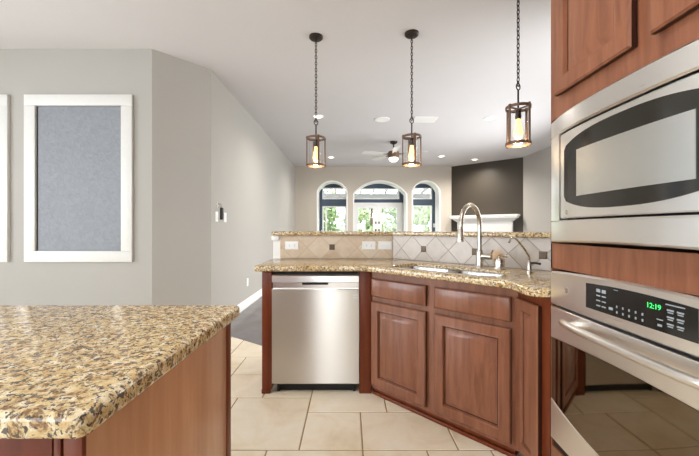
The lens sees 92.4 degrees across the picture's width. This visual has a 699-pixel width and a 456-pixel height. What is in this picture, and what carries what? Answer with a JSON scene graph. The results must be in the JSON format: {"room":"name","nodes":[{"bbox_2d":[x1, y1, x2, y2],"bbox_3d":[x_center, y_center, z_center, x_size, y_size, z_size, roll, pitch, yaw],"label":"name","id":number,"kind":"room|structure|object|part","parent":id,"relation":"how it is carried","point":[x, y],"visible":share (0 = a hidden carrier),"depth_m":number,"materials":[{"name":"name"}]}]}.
{"room":"kitchen","nodes":[
{"label":"kitchen","id":0,"kind":"room"},
{"bbox_2d":[0,49,151,304],"bbox_3d":[-3.502,-0.295,3.290,3.196,2.880,0.120,0,0,0],"label":"wall","id":1,"kind":"structure","parent":0,"point":[22,71],"depth_m":3.23,"materials":[{"name":"paint"}]},
{"bbox_2d":[0,94,9,261],"bbox_3d":[-3.785,-0.485,3.214,1.030,1.602,0.030,0,0,0],"label":"framed panel","id":2,"kind":"object","parent":1,"relation":"attached to","point":[4,98],"visible":1,"depth_m":3.20,"materials":[{"name":"white paint"}]},
{"bbox_2d":[24,94,133,261],"bbox_3d":[-2.596,-0.485,3.214,1.032,1.602,0.030,0,0,0],"label":"framed panel","id":3,"kind":"object","parent":1,"relation":"attached to","point":[79,148],"visible":1,"depth_m":3.22,"materials":[{"name":"white paint"}]},
{"bbox_3d":[-2.587,-0.483,3.223,0.804,1.388,0.014,0,0,0],"label":"panel","id":4,"kind":"part","parent":3,"relation":"part of","materials":[{"name":"grey fabric"}]},
{"bbox_2d":[152,49,210,304],"bbox_3d":[-1.762,-0.295,3.505,0.174,2.880,0.594,0,0,44],"label":"wall","id":5,"kind":"structure","parent":0,"point":[181,89],"depth_m":3.42,"materials":[{"name":"paint"}]},
{"bbox_2d":[211,70,294,304],"bbox_3d":[-1.568,-0.295,6.473,0.120,2.880,5.655,0,0,0],"label":"wall","id":6,"kind":"structure","parent":0,"point":[253,180],"depth_m":4.68,"materials":[{"name":"paint"}]},
{"bbox_2d":[215,211,217,221],"bbox_3d":[-1.504,-0.140,3.800,0.008,0.115,0.070,0,0,0],"label":"wall switch","id":7,"kind":"object","parent":6,"relation":"attached to","point":[216,213],"visible":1,"depth_m":3.78,"materials":[{"name":"white plastic"}]},
{"bbox_2d":[220,208,223,219],"bbox_3d":[-1.497,-0.180,3.928,0.022,0.140,0.055,0,0,0],"label":"remote","id":8,"kind":"object","parent":6,"relation":"attached to","point":[221,209],"visible":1,"depth_m":3.90,"materials":[{"name":"black plastic"}]},
{"bbox_2d":[237,289,261,312],"bbox_3d":[-1.499,1.083,6.479,0.018,0.125,5.638,0,0,0],"label":"baseboard","id":9,"kind":"structure","parent":6,"relation":"attached to","point":[243,305],"depth_m":5.04,"materials":[{"name":"white paint"}]},
{"bbox_2d":[0,0,550,166],"bbox_3d":[-0.350,-1.810,3.750,9.700,0.150,12.700,0,0,0],"label":"ceiling","id":10,"kind":"structure","parent":0,"point":[464,57],"depth_m":3.37,"materials":[{"name":"paint"}]},
{"bbox_2d":[306,33,325,167],"bbox_3d":[-0.302,-1.148,3.020,0.159,1.174,0.159,0,0,19],"label":"pendant light","id":11,"kind":"object","parent":10,"relation":"hanging from","point":[314,37],"visible":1,"depth_m":3.01,"materials":[{"name":"brown metal"}]},
{"bbox_3d":[-0.383,-0.696,2.990,0.013,0.270,0.016,0,0,-20],"label":"cage post","id":12,"kind":"part","parent":11,"relation":"part of","materials":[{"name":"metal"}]},
{"bbox_3d":[-0.302,-0.673,3.020,0.058,0.140,0.058,0,0,-20],"label":"bulb","id":13,"kind":"part","parent":11,"relation":"part of","materials":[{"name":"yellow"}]},
{"bbox_3d":[-0.302,-1.335,3.020,0.018,0.752,0.018,0,0,25],"label":"chain","id":14,"kind":"part","parent":11,"relation":"part of","materials":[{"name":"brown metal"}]},
{"bbox_3d":[-0.272,-0.696,2.939,0.016,0.270,0.013,0,0,-20],"label":"cage post","id":15,"kind":"part","parent":11,"relation":"part of","materials":[{"name":"metal"}]},
{"bbox_3d":[-0.221,-0.696,3.050,0.013,0.270,0.016,0,0,-20],"label":"cage post","id":16,"kind":"part","parent":11,"relation":"part of","materials":[{"name":"metal"}]},
{"bbox_2d":[312,114,323,118],"bbox_3d":[-0.485,-1.730,5.160,0.190,0.008,0.190,0,0,0],"label":"recessed light","id":17,"kind":"object","parent":10,"relation":"in","point":[319,116],"visible":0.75,"depth_m":5.15,"materials":[{"name":"white paint"}]},
{"bbox_2d":[375,117,389,121],"bbox_3d":[0.520,-1.731,5.300,0.240,0.008,0.240,0,0,0],"label":"recessed light","id":18,"kind":"object","parent":10,"relation":"attached to","point":[379,119],"visible":1,"depth_m":5.29,"materials":[{"name":"white paint"}]},
{"bbox_2d":[376,118,388,121],"bbox_3d":[0.520,-1.732,5.300,0.212,0.005,0.212,0,0,0],"label":"grille","id":19,"kind":"object","parent":18,"relation":"attached to","point":[377,119],"depth_m":5.29,"materials":[{"name":"white paint"}]},
{"bbox_2d":[362,141,421,161],"bbox_3d":[0.869,-1.535,6.601,1.269,0.400,1.223,0,0,0],"label":"ceiling fan","id":20,"kind":"object","parent":10,"relation":"hanging from","point":[393,155],"visible":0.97,"depth_m":6.58,"materials":[{"name":"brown metal"}]},
{"bbox_3d":[0.481,-1.480,6.537,0.500,0.036,0.130,0,0,-16],"label":"blade","id":21,"kind":"part","parent":20,"relation":"part of","materials":[{"name":"white wood"}]},
{"bbox_3d":[0.646,-1.480,6.990,0.130,0.036,0.500,0,0,-34],"label":"blade","id":22,"kind":"part","parent":20,"relation":"part of","materials":[{"name":"white wood"}]},
{"bbox_3d":[0.875,-1.482,6.650,0.224,0.145,0.224,0,0,0],"label":"motor","id":23,"kind":"part","parent":20,"relation":"part of","materials":[{"name":"metal"}]},
{"bbox_3d":[0.875,-1.373,6.650,0.176,0.075,0.176,0,0,0],"label":"lamp shade","id":24,"kind":"part","parent":20,"relation":"part of","materials":[{"name":"white glass"}]},
{"bbox_3d":[0.854,-1.480,6.241,0.130,0.036,0.501,0,0,0],"label":"blade","id":25,"kind":"part","parent":20,"relation":"part of","materials":[{"name":"white wood"}]},
{"bbox_2d":[402,29,421,166],"bbox_3d":[0.552,-1.148,2.970,0.159,1.174,0.159,0,0,31],"label":"pendant light","id":26,"kind":"object","parent":10,"relation":"hanging from","point":[411,34],"visible":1,"depth_m":2.96,"materials":[{"name":"metal"}]},
{"bbox_3d":[0.467,-0.696,2.957,0.013,0.270,0.016,0,0,-9],"label":"cage post","id":27,"kind":"part","parent":26,"relation":"part of","materials":[{"name":"metal"}]},
{"bbox_3d":[0.539,-0.696,3.055,0.016,0.270,0.013,0,0,-9],"label":"cage post","id":28,"kind":"part","parent":26,"relation":"part of","materials":[{"name":"metal"}]},
{"bbox_3d":[0.552,-0.673,2.970,0.058,0.140,0.058,0,0,-9],"label":"bulb","id":29,"kind":"part","parent":26,"relation":"part of","materials":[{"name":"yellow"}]},
{"bbox_2d":[409,138,413,145],"bbox_3d":[0.552,-0.770,2.970,0.040,0.060,0.040,0,0,-9],"label":"socket","id":30,"kind":"object","parent":26,"relation":"attached to","point":[411,143],"depth_m":2.96,"materials":[{"name":"brown metal"}]},
{"bbox_3d":[0.552,-1.335,2.970,0.018,0.752,0.018,0,0,36],"label":"chain","id":31,"kind":"part","parent":26,"relation":"part of","materials":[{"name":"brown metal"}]},
{"bbox_3d":[0.565,-0.696,2.885,0.016,0.270,0.013,0,0,-9],"label":"cage post","id":32,"kind":"part","parent":26,"relation":"part of","materials":[{"name":"metal"}]},
{"bbox_2d":[412,117,437,122],"bbox_3d":[1.190,-1.729,5.300,0.360,0.012,0.260,0,0,0],"label":"ceiling vent","id":33,"kind":"object","parent":10,"relation":"in","point":[416,119],"visible":0.85,"depth_m":5.28,"materials":[{"name":"white metal"}]},
{"bbox_2d":[484,116,495,120],"bbox_3d":[2.200,-1.730,5.250,0.190,0.008,0.190,0,0,0],"label":"recessed light","id":34,"kind":"object","parent":10,"relation":"in","point":[490,117],"visible":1,"depth_m":5.25,"materials":[{"name":"white paint"}]},
{"bbox_2d":[505,0,531,148],"bbox_3d":[1.138,-1.148,2.260,0.159,1.174,0.159,0,0,14],"label":"pendant light","id":35,"kind":"object","parent":10,"relation":"hanging from","point":[518,132],"visible":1,"depth_m":2.25,"materials":[{"name":"metal"}]},
{"bbox_3d":[1.100,-0.696,2.338,0.016,0.270,0.013,0,0,-26],"label":"cage post","id":36,"kind":"part","parent":35,"relation":"part of","materials":[{"name":"metal"}]},
{"bbox_3d":[1.060,-0.696,2.222,0.013,0.270,0.016,0,0,-26],"label":"cage post","id":37,"kind":"part","parent":35,"relation":"part of","materials":[{"name":"metal"}]},
{"bbox_3d":[1.138,-0.852,2.260,0.011,0.174,0.012,0,0,-26],"label":"stem","id":38,"kind":"part","parent":35,"relation":"part of","materials":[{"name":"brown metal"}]},
{"bbox_3d":[1.138,-0.673,2.260,0.058,0.140,0.058,0,0,-26],"label":"bulb","id":39,"kind":"part","parent":35,"relation":"part of","materials":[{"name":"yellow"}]},
{"bbox_2d":[515,109,521,119],"bbox_3d":[1.138,-0.770,2.260,0.040,0.060,0.040,0,0,-26],"label":"socket","id":40,"kind":"object","parent":35,"relation":"attached to","point":[518,116],"depth_m":2.25,"materials":[{"name":"brown metal"}]},
{"bbox_3d":[1.138,-1.335,2.260,0.018,0.752,0.018,0,0,19],"label":"chain","id":41,"kind":"part","parent":35,"relation":"part of","materials":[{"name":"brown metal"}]},
{"bbox_3d":[1.216,-0.696,2.298,0.013,0.270,0.016,0,0,-26],"label":"cage post","id":42,"kind":"part","parent":35,"relation":"part of","materials":[{"name":"metal"}]},
{"bbox_3d":[1.176,-0.696,2.182,0.016,0.270,0.013,0,0,-26],"label":"cage post","id":43,"kind":"part","parent":35,"relation":"part of","materials":[{"name":"metal"}]},
{"bbox_2d":[231,297,495,455],"bbox_3d":[-0.350,1.171,3.750,9.300,0.049,12.300,0,0,0],"label":"floor","id":44,"kind":"structure","parent":0,"point":[247,326],"depth_m":3.64,"materials":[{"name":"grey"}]},
{"bbox_2d":[295,167,450,230],"bbox_3d":[0.661,-0.295,9.525,4.338,2.880,0.450,0,0,0],"label":"wall","id":45,"kind":"structure","parent":0,"point":[308,180],"depth_m":9.30,"materials":[{"name":"paint"}]},
{"bbox_2d":[317,180,347,230],"bbox_3d":[-0.481,-0.101,9.514,0.857,2.492,0.452,0,0,0],"label":"trim","id":46,"kind":"structure","parent":45,"relation":"attached to","point":[324,184],"depth_m":9.29,"materials":[{"name":"white paint"}]},
{"bbox_2d":[319,184,434,230],"bbox_3d":[0.661,-0.295,9.935,4.578,2.880,0.150,0,0,0],"label":"wall window","id":47,"kind":"structure","parent":45,"relation":"in","point":[322,202],"depth_m":9.86,"materials":[{"name":"blue"}]},
{"bbox_2d":[322,206,345,230],"bbox_3d":[-0.450,0.010,9.900,0.700,1.370,0.060,0,0,0],"label":"window","id":48,"kind":"structure","parent":47,"relation":"attached to","point":[322,206],"depth_m":9.87,"materials":[{"name":"white paint"}]},
{"bbox_2d":[322,188,345,198],"bbox_3d":[-0.450,-1.045,9.900,0.700,0.340,0.060,0,0,0],"label":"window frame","id":49,"kind":"structure","parent":47,"relation":"attached to","point":[322,188],"depth_m":9.87,"materials":[{"name":"white paint"}]},
{"bbox_2d":[354,188,398,198],"bbox_3d":[0.780,-1.035,9.900,1.380,0.320,0.060,0,0,0],"label":"window","id":50,"kind":"structure","parent":47,"relation":"attached to","point":[362,188],"depth_m":9.87,"materials":[{"name":"white paint"}]},
{"bbox_2d":[354,203,402,230],"bbox_3d":[0.823,0.185,9.900,1.505,1.920,0.159,0,0,0],"label":"door","id":51,"kind":"structure","parent":47,"relation":"attached to","point":[377,208],"depth_m":9.88,"materials":[{"name":"white paint"}]},
{"bbox_2d":[413,205,431,230],"bbox_3d":[2.135,0.000,9.900,0.590,1.390,0.060,0,0,0],"label":"window","id":52,"kind":"structure","parent":47,"relation":"attached to","point":[430,206],"depth_m":9.87,"materials":[{"name":"white paint"}]},
{"bbox_2d":[413,188,431,198],"bbox_3d":[2.135,-1.045,9.900,0.590,0.340,0.060,0,0,0],"label":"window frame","id":53,"kind":"structure","parent":47,"relation":"attached to","point":[414,188],"depth_m":9.87,"materials":[{"name":"white paint"}]},
{"bbox_2d":[353,180,406,230],"bbox_3d":[0.850,-0.103,9.514,1.508,2.497,0.452,0,0,0],"label":"trim","id":54,"kind":"structure","parent":45,"relation":"attached to","point":[394,185],"depth_m":9.39,"materials":[{"name":"white paint"}]},
{"bbox_2d":[412,180,439,230],"bbox_3d":[2.125,-0.103,9.514,0.794,2.497,0.452,0,0,0],"label":"arch","id":55,"kind":"object","parent":45,"relation":"attached to","point":[433,185],"depth_m":9.37,"materials":[{"name":"white paint"}]},
{"bbox_2d":[231,337,521,455],"bbox_3d":[-1.750,1.147,0.675,6.500,0.004,6.150,0,0,0],"label":"floor tile","id":56,"kind":"structure","parent":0,"point":[276,420],"depth_m":1.95,"materials":[{"name":"beige tile"}]},
{"bbox_2d":[0,323,230,455],"bbox_3d":[-1.088,0.717,0.768,1.424,0.857,0.594,0,0,0],"label":"base cabinet","id":57,"kind":"object","parent":56,"relation":"on","point":[186,411],"visible":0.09,"depth_m":0.73,"materials":[{"name":"brown wood"}]},
{"bbox_3d":[-1.111,0.666,0.484,1.379,0.757,0.020,0,0,0],"label":"frame","id":58,"kind":"part","parent":57,"relation":"part of","materials":[{"name":"brown wood"}]},
{"bbox_3d":[-0.398,0.717,0.487,0.043,0.857,0.033,0,0,0],"label":"corner post","id":59,"kind":"part","parent":57,"relation":"part of","materials":[{"name":"brown wood"}]},
{"bbox_2d":[0,305,239,438],"bbox_3d":[-1.099,0.268,0.777,1.483,0.038,0.655,0,0,0],"label":"countertop","id":60,"kind":"structure","parent":57,"relation":"on","point":[65,370],"depth_m":0.67,"materials":[{"name":"stone"}]},
{"bbox_3d":[-0.385,0.717,0.756,0.012,0.857,0.552,0,0,0],"label":"panel","id":61,"kind":"part","parent":57,"relation":"part of","materials":[{"name":"brown wood"}]},
{"bbox_3d":[-0.393,0.717,1.048,0.033,0.857,0.035,0,0,0],"label":"corner post","id":62,"kind":"part","parent":57,"relation":"part of","materials":[{"name":"brown wood"}]},
{"bbox_2d":[262,272,273,393],"bbox_3d":[-0.577,0.716,2.593,0.071,0.858,0.534,0,0,0],"label":"end panel","id":63,"kind":"object","parent":56,"relation":"on","point":[267,285],"visible":0.59,"depth_m":2.33,"materials":[{"name":"brown wood"}]},
{"bbox_2d":[272,272,358,390],"bbox_3d":[-0.236,0.726,2.586,0.604,0.838,0.528,0,0,0],"label":"dishwasher","id":64,"kind":"object","parent":56,"relation":"on","point":[315,315],"visible":0.98,"depth_m":2.32,"materials":[{"name":"silver metal"}]},
{"bbox_2d":[359,272,370,392],"bbox_3d":[0.110,0.716,2.365,0.084,0.858,0.070,0,0,0],"label":"filler panel","id":65,"kind":"object","parent":56,"relation":"on","point":[364,277],"visible":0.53,"depth_m":2.33,"materials":[{"name":"brown wood"}]},
{"bbox_2d":[371,272,518,455],"bbox_3d":[0.591,0.716,2.092,0.960,0.858,0.328,0,0,45],"label":"base cabinet","id":66,"kind":"object","parent":56,"relation":"on","point":[443,352],"visible":0.95,"depth_m":1.89,"materials":[{"name":"brown wood"}]},
{"bbox_3d":[0.308,0.401,2.164,0.432,0.124,0.026,0,0,45],"label":"drawer","id":67,"kind":"part","parent":66,"relation":"part of","materials":[{"name":"brown wood"}]},
{"bbox_3d":[0.307,0.783,2.163,0.432,0.573,0.028,0,0,45],"label":"door","id":68,"kind":"part","parent":66,"relation":"part of","materials":[{"name":"brown wood"}]},
{"bbox_2d":[254,258,550,296],"bbox_3d":[0.466,0.268,2.199,2.584,0.038,1.035,0,0,31],"label":"countertop","id":69,"kind":"structure","parent":66,"relation":"on","point":[537,283],"depth_m":2.14,"materials":[{"name":"stone"}]},
{"bbox_2d":[400,266,505,275],"bbox_3d":[0.609,0.375,2.102,0.712,0.212,0.296,0,0,45],"label":"sink","id":70,"kind":"object","parent":69,"relation":"in","point":[410,267],"visible":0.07,"depth_m":2.16,"materials":[{"name":"metal"}]},
{"bbox_3d":[0.484,0.375,2.228,0.296,0.212,0.358,0,0,-45],"label":"bowl","id":71,"kind":"part","parent":70,"relation":"part of","materials":[{"name":"metal"}]},
{"bbox_3d":[0.737,0.375,1.975,0.352,0.212,0.296,0,0,45],"label":"bowl","id":72,"kind":"part","parent":70,"relation":"part of","materials":[{"name":"metal"}]},
{"bbox_2d":[456,203,493,267],"bbox_3d":[0.762,0.044,2.041,0.109,0.410,0.317,0,0,45],"label":"faucet","id":73,"kind":"object","parent":69,"relation":"on","point":[480,256],"visible":1,"depth_m":2.11,"materials":[{"name":"silver metal"}]},
{"bbox_3d":[0.743,-0.006,2.057,0.027,0.310,0.286,0,0,45],"label":"spout","id":74,"kind":"part","parent":73,"relation":"part of","materials":[{"name":"silver metal"}]},
{"bbox_3d":[0.868,0.174,2.115,0.057,0.038,0.038,0,0,45],"label":"handle","id":75,"kind":"part","parent":73,"relation":"part of","materials":[{"name":"silver metal"}]},
{"bbox_2d":[493,254,507,269],"bbox_3d":[0.929,0.201,2.071,0.072,0.096,0.110,0,0,15],"label":"soap dispenser","id":76,"kind":"object","parent":69,"relation":"on","point":[499,263],"visible":1,"depth_m":2.06,"materials":[{"name":"silver metal"}]},
{"bbox_2d":[508,236,540,271],"bbox_3d":[0.952,0.143,1.823,0.081,0.211,0.343,0,0,45],"label":"water tap","id":77,"kind":"object","parent":69,"relation":"on","point":[529,263],"visible":1,"depth_m":1.92,"materials":[{"name":"silver metal"}]},
{"bbox_3d":[0.932,0.116,1.833,0.011,0.156,0.329,0,0,45],"label":"spout","id":78,"kind":"part","parent":77,"relation":"part of","materials":[{"name":"silver metal"}]},
{"bbox_3d":[0.653,0.401,1.819,0.428,0.124,0.026,0,0,45],"label":"drawer","id":79,"kind":"part","parent":66,"relation":"part of","materials":[{"name":"brown wood"}]},
{"bbox_3d":[0.652,0.783,1.819,0.428,0.573,0.028,0,0,45],"label":"door","id":80,"kind":"part","parent":66,"relation":"part of","materials":[{"name":"brown wood"}]},
{"bbox_2d":[516,293,550,455],"bbox_3d":[0.975,0.716,1.673,0.324,0.858,0.553,0,0,0],"label":"base cabinet","id":81,"kind":"object","parent":56,"relation":"on","point":[533,314],"visible":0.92,"depth_m":1.49,"materials":[{"name":"brown wood"}]},
{"bbox_2d":[551,0,698,455],"bbox_3d":[1.149,-0.105,0.946,0.682,2.500,0.892,0,0,0],"label":"oven tower","id":82,"kind":"object","parent":56,"relation":"on","point":[595,44],"visible":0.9,"depth_m":1.05,"materials":[{"name":"brown wood"}]},
{"bbox_3d":[0.823,-0.927,1.151,0.028,0.800,0.362,0,0,0],"label":"door","id":83,"kind":"part","parent":82,"relation":"part of","materials":[{"name":"brown wood"}]},
{"bbox_2d":[551,271,698,455],"bbox_3d":[1.077,0.524,0.988,0.626,0.730,0.788,0,0,0],"label":"oven","id":84,"kind":"object","parent":82,"relation":"in","point":[625,355],"visible":1,"depth_m":1.01,"materials":[{"name":"silver metal"}]},
{"bbox_3d":[0.804,0.348,1.215,0.050,0.028,0.028,0,0,0],"label":"handle post","id":85,"kind":"part","parent":84,"relation":"part of","materials":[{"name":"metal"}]},
{"bbox_3d":[0.840,0.775,0.988,0.034,0.163,0.788,0,0,0],"label":"door panel","id":86,"kind":"part","parent":84,"relation":"part of","materials":[{"name":"metal"}]},
{"bbox_3d":[0.840,0.380,0.988,0.034,0.130,0.788,0,0,0],"label":"oven door","id":87,"kind":"part","parent":84,"relation":"part of","materials":[{"name":"metal"}]},
{"bbox_3d":[0.840,0.591,0.988,0.030,0.327,0.788,0,0,0],"label":"door glass","id":88,"kind":"part","parent":84,"relation":"part of","materials":[{"name":"black glass"}]},
{"bbox_3d":[0.838,0.233,0.988,0.030,0.148,0.788,0,0,0],"label":"control panel","id":89,"kind":"part","parent":84,"relation":"part of","materials":[{"name":"metal"}]},
{"bbox_3d":[0.785,0.348,0.988,0.044,0.026,0.555,0,0,0],"label":"handle","id":90,"kind":"part","parent":84,"relation":"part of","materials":[{"name":"metal"}]},
{"bbox_3d":[0.824,0.226,0.978,0.005,0.090,0.375,0,0,0],"label":"control glass","id":91,"kind":"part","parent":84,"relation":"part of","materials":[{"name":"black glass"}]},
{"bbox_2d":[551,38,698,249],"bbox_3d":[1.086,-0.192,0.988,0.608,0.493,0.788,0,0,0],"label":"microwave","id":92,"kind":"object","parent":82,"relation":"in","point":[625,157],"visible":1,"depth_m":0.92,"materials":[{"name":"silver metal"}]},
{"bbox_3d":[0.808,-0.200,0.988,0.043,0.320,0.595,0,0,0],"label":"door","id":93,"kind":"part","parent":92,"relation":"part of","materials":[{"name":"metal"}]},
{"bbox_3d":[0.795,-0.203,0.975,0.023,0.273,0.550,0,0,0],"label":"door glass","id":94,"kind":"part","parent":92,"relation":"part of","materials":[{"name":"glass"}]},
{"bbox_3d":[0.823,-0.927,0.727,0.028,0.800,0.362,0,0,0],"label":"door","id":95,"kind":"part","parent":82,"relation":"part of","materials":[{"name":"brown wood"}]},
{"bbox_2d":[273,235,540,300],"bbox_3d":[0.535,0.600,2.599,2.480,1.090,0.608,0,0,27],"label":"wall","id":96,"kind":"structure","parent":0,"point":[276,243],"depth_m":2.88,"materials":[{"name":"white paint"}]},
{"bbox_2d":[280,236,391,257],"bbox_3d":[-0.113,0.152,2.865,0.958,0.192,0.016,0,0,0],"label":"backsplash","id":97,"kind":"structure","parent":96,"relation":"attached to","point":[309,246],"depth_m":2.86,"materials":[{"name":"tile"}]},
{"bbox_2d":[285,241,298,249],"bbox_3d":[-0.492,0.141,2.857,0.113,0.070,0.008,0,0,0],"label":"outlet","id":98,"kind":"object","parent":97,"relation":"attached to","point":[289,245],"visible":1,"depth_m":2.85,"materials":[{"name":"white plastic"}]},
{"bbox_2d":[362,241,374,249],"bbox_3d":[0.165,0.141,2.857,0.113,0.070,0.008,0,0,0],"label":"outlet","id":99,"kind":"object","parent":97,"relation":"attached to","point":[366,245],"visible":1,"depth_m":2.85,"materials":[{"name":"white plastic"}]},
{"bbox_2d":[378,241,391,249],"bbox_3d":[0.303,0.141,2.857,0.113,0.070,0.008,0,0,0],"label":"wall switch","id":100,"kind":"object","parent":97,"relation":"attached to","point":[382,245],"visible":1,"depth_m":2.85,"materials":[{"name":"white plastic"}]},
{"bbox_2d":[271,231,550,237],"bbox_3d":[0.539,0.038,2.724,2.623,0.034,0.915,0,0,28],"label":"countertop","id":101,"kind":"structure","parent":96,"relation":"on","point":[394,233],"depth_m":2.69,"materials":[{"name":"stone"}]},
{"bbox_2d":[393,236,550,269],"bbox_3d":[0.929,0.152,2.308,1.570,0.192,0.016,0,0,45],"label":"backsplash","id":102,"kind":"structure","parent":96,"relation":"attached to","point":[426,248],"depth_m":2.37,"materials":[{"name":"tile"}]},
{"bbox_2d":[451,157,522,231],"bbox_3d":[3.560,-0.295,8.800,1.520,2.880,1.400,0,0,0],"label":"wall","id":103,"kind":"structure","parent":0,"point":[495,187],"depth_m":8.61,"materials":[{"name":"paint"}]},
{"bbox_2d":[450,214,519,231],"bbox_3d":[3.440,0.393,8.637,1.720,1.505,0.209,0,0,42],"label":"fireplace mantel","id":104,"kind":"object","parent":103,"relation":"attached to","point":[498,222],"visible":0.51,"depth_m":8.50,"materials":[{"name":"white paint"}]},
{"bbox_2d":[450,214,519,217],"bbox_3d":[3.440,-0.335,8.637,1.720,0.050,0.209,0,0,42],"label":"shelf","id":105,"kind":"object","parent":104,"relation":"attached to","point":[497,215],"depth_m":8.34,"materials":[{"name":"white paint"}]},
{"bbox_3d":[3.445,-0.247,8.643,1.670,0.125,0.194,0,0,42],"label":"crown","id":106,"kind":"part","parent":104,"relation":"part of","materials":[{"name":"white paint"}]},
{"bbox_2d":[523,146,550,231],"bbox_3d":[4.260,-0.295,5.250,0.120,2.880,5.700,0,0,0],"label":"wall","id":107,"kind":"structure","parent":0,"point":[537,165],"depth_m":7.48,"materials":[{"name":"paint"}]},
{"label":"outside","id":108,"kind":"structure","parent":0,"visible":0},
{"bbox_3d":[1.000,1.250,21.800,30.000,0.090,16.400,0,0,0],"label":"lawn","id":109,"kind":"structure","parent":108,"visible":0},
{"bbox_2d":[324,189,340,230],"bbox_3d":[-1.571,-0.356,15.588,2.421,3.236,2.108,0,0,0],"label":"tree","id":110,"kind":"object","parent":109,"relation":"on","point":[331,214],"visible":0.11,"depth_m":15.03,"materials":[{"name":"green plant"}]},
{"bbox_2d":[338,209,363,230],"bbox_3d":[-0.066,-0.118,17.617,2.129,2.716,1.819,0,0,0],"label":"tree","id":111,"kind":"object","parent":109,"relation":"on","point":[342,220],"visible":0.13,"depth_m":17.41,"materials":[{"name":"green plant"}]},
{"bbox_2d":[358,209,385,230],"bbox_3d":[1.018,-0.184,14.788,1.393,2.791,1.591,0,0,38],"label":"tree","id":112,"kind":"object","parent":109,"relation":"on","point":[363,214],"visible":0.15,"depth_m":14.59,"materials":[{"name":"green plant"}]},
{"bbox_2d":[382,209,413,230],"bbox_3d":[2.549,-0.265,17.731,2.191,2.952,1.552,0,0,0],"label":"tree","id":113,"kind":"object","parent":109,"relation":"on","point":[392,212],"visible":0.06,"depth_m":17.52,"materials":[{"name":"green plant"}]},
{"bbox_2d":[413,192,429,230],"bbox_3d":[3.282,-0.205,14.844,1.370,2.833,1.692,0,0,0],"label":"tree","id":114,"kind":"object","parent":109,"relation":"on","point":[421,215],"visible":0.36,"depth_m":14.33,"materials":[{"name":"green plant"}]},
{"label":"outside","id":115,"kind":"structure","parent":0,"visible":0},
{"bbox_3d":[1.000,1.245,11.810,14.000,0.100,3.580,0,0,0],"label":"patio","id":116,"kind":"object","parent":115,"visible":0},
{"bbox_2d":[324,189,429,197],"bbox_3d":[0.700,-0.280,11.900,6.600,2.950,3.200,0,0,0],"label":"pergola","id":117,"kind":"object","parent":116,"relation":"on","point":[335,195],"visible":0.1,"depth_m":13.08,"materials":[{"name":"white wood"}]}
]}

